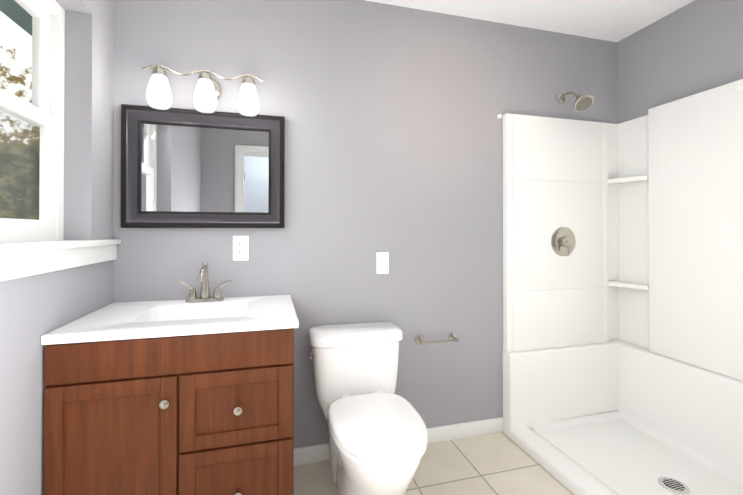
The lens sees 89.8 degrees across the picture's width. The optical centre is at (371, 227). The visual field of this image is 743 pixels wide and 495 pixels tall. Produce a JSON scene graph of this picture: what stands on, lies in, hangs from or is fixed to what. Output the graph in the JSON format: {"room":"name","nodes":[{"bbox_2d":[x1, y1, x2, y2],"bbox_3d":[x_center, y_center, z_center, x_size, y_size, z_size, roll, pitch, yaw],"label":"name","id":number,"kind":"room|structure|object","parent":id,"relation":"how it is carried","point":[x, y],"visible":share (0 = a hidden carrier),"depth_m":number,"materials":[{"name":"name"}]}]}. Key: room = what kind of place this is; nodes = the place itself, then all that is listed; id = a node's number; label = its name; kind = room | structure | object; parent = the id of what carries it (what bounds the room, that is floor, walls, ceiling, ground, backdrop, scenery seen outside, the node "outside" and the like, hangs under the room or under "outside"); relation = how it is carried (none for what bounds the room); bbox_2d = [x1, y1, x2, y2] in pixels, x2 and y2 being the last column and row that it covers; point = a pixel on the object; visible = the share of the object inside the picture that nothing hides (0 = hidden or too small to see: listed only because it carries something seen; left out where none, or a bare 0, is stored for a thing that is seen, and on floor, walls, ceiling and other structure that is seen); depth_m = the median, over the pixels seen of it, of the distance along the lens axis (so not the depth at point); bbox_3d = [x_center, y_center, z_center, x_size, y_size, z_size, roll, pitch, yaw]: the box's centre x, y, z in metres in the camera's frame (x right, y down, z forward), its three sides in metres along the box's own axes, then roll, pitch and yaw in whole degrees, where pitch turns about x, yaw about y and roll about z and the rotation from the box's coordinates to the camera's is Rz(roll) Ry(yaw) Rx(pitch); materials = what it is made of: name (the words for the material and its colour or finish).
{"room":"bathroom","nodes":[
{"label":"bathroom","id":0,"kind":"room"},
{"bbox_2d":[0,0,113,494],"bbox_3d":[-0.959,-0.020,0.600,0.150,2.447,2.250,0,0,-15],"label":"wall","id":1,"kind":"structure","parent":0,"point":[34,309],"depth_m":1.47,"materials":[{"name":"grey paint"}]},
{"bbox_2d":[0,0,31,35],"bbox_3d":[-1.260,-0.924,1.069,0.170,0.140,2.000,0,0,-15],"label":"eave","id":2,"kind":"object","parent":1,"relation":"attached to","point":[22,14],"depth_m":1.49,"materials":[{"name":"grey"}]},
{"bbox_2d":[0,0,64,243],"bbox_3d":[-1.131,-0.396,1.065,0.055,0.933,0.830,0,0,-15],"label":"window","id":3,"kind":"structure","parent":1,"relation":"in","point":[44,112],"depth_m":1.37,"materials":[{"name":"white wood"}]},
{"bbox_2d":[0,239,120,281],"bbox_3d":[-1.067,0.095,1.175,0.128,0.094,1.078,0,0,-15],"label":"window sill","id":4,"kind":"structure","parent":1,"relation":"attached to","point":[21,260],"depth_m":1.19,"materials":[{"name":"white wood"}]},
{"bbox_2d":[113,0,616,447],"bbox_3d":[0.206,-0.010,2.159,3.214,2.447,0.150,0,0,-15],"label":"wall","id":5,"kind":"structure","parent":0,"point":[393,134],"depth_m":2.03,"materials":[{"name":"grey paint"}]},
{"bbox_2d":[120,104,284,227],"bbox_3d":[-0.789,-0.280,1.792,0.723,0.562,0.037,0,0,-15],"label":"mirror","id":6,"kind":"object","parent":5,"relation":"attached to","point":[186,168],"visible":0.98,"depth_m":1.79,"materials":[{"name":"grey mirror"}]},
{"bbox_2d":[142,64,263,115],"bbox_3d":[-0.768,-0.631,1.733,0.515,0.192,0.165,0,0,-15],"label":"sconce","id":7,"kind":"object","parent":5,"relation":"attached to","point":[207,92],"visible":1,"depth_m":1.68,"materials":[{"name":"white glass"}]},
{"bbox_2d":[233,236,248,260],"bbox_3d":[-0.646,0.102,1.844,0.076,0.124,0.007,0,0,-15],"label":"electrical outlet plate","id":8,"kind":"object","parent":5,"relation":"attached to","point":[240,248],"visible":1,"depth_m":1.84,"materials":[{"name":"white plastic"}]},
{"bbox_2d":[376,252,388,273],"bbox_3d":[0.062,0.193,2.034,0.072,0.118,0.012,0,0,-15],"label":"switch plate","id":9,"kind":"object","parent":5,"relation":"attached to","point":[382,262],"visible":1,"depth_m":2.03,"materials":[{"name":"white plastic"}]},
{"bbox_2d":[293,417,502,465],"bbox_3d":[0.188,1.171,2.062,1.233,0.085,0.014,0,0,-15],"label":"baseboard","id":10,"kind":"structure","parent":5,"relation":"attached to","point":[311,454],"depth_m":2.12,"materials":[{"name":"white wood"}]},
{"bbox_2d":[415,333,459,344],"bbox_3d":[0.375,0.628,2.085,0.253,0.048,0.071,0,0,-15],"label":"rail","id":11,"kind":"object","parent":5,"relation":"attached to","point":[419,338],"visible":1,"depth_m":2.08,"materials":[{"name":"silver metal"}]},
{"bbox_2d":[293,432,575,494],"bbox_3d":[0.520,1.231,0.993,3.214,0.050,2.550,0,0,-15],"label":"floor","id":12,"kind":"structure","parent":0,"point":[501,463],"depth_m":1.84,"materials":[{"name":"tile"}]},
{"bbox_2d":[41,262,298,494],"bbox_3d":[-0.720,0.683,1.520,0.792,1.052,0.585,0,0,-15],"label":"bathroom vanity","id":13,"kind":"object","parent":12,"relation":"on","point":[193,394],"visible":1,"depth_m":1.28,"materials":[{"name":"brown wood"}]},
{"bbox_2d":[308,322,427,494],"bbox_3d":[-0.018,0.857,1.613,0.467,0.706,0.759,0,0,-15],"label":"toilet","id":14,"kind":"object","parent":12,"relation":"on","point":[377,434],"visible":1,"depth_m":1.60,"materials":[{"name":"white ceramic"}]},
{"bbox_2d":[497,79,742,494],"bbox_3d":[1.388,0.178,1.610,0.912,2.064,1.521,0,0,-15],"label":"shower","id":15,"kind":"object","parent":12,"relation":"on","point":[623,308],"visible":1,"depth_m":2.18,"materials":[{"name":"white plastic"}]},
{"bbox_2d":[365,0,693,41],"bbox_3d":[0.520,-1.266,1.010,3.214,0.050,2.550,0,0,-15],"label":"ceiling","id":16,"kind":"structure","parent":0,"point":[614,20],"depth_m":2.14,"materials":[{"name":"white paint"}]},
{"bbox_2d":[617,0,742,123],"bbox_3d":[1.998,-0.015,1.402,0.150,2.447,2.250,0,0,-15],"label":"wall","id":17,"kind":"structure","parent":0,"point":[693,48],"depth_m":2.09,"materials":[{"name":"grey paint"}]},
{"label":"outside","id":18,"kind":"structure","parent":0,"visible":0},
{"bbox_2d":[0,11,39,219],"bbox_3d":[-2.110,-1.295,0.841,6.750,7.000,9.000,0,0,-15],"label":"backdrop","id":19,"kind":"structure","parent":18,"point":[22,82],"depth_m":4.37,"materials":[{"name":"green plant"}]}
]}

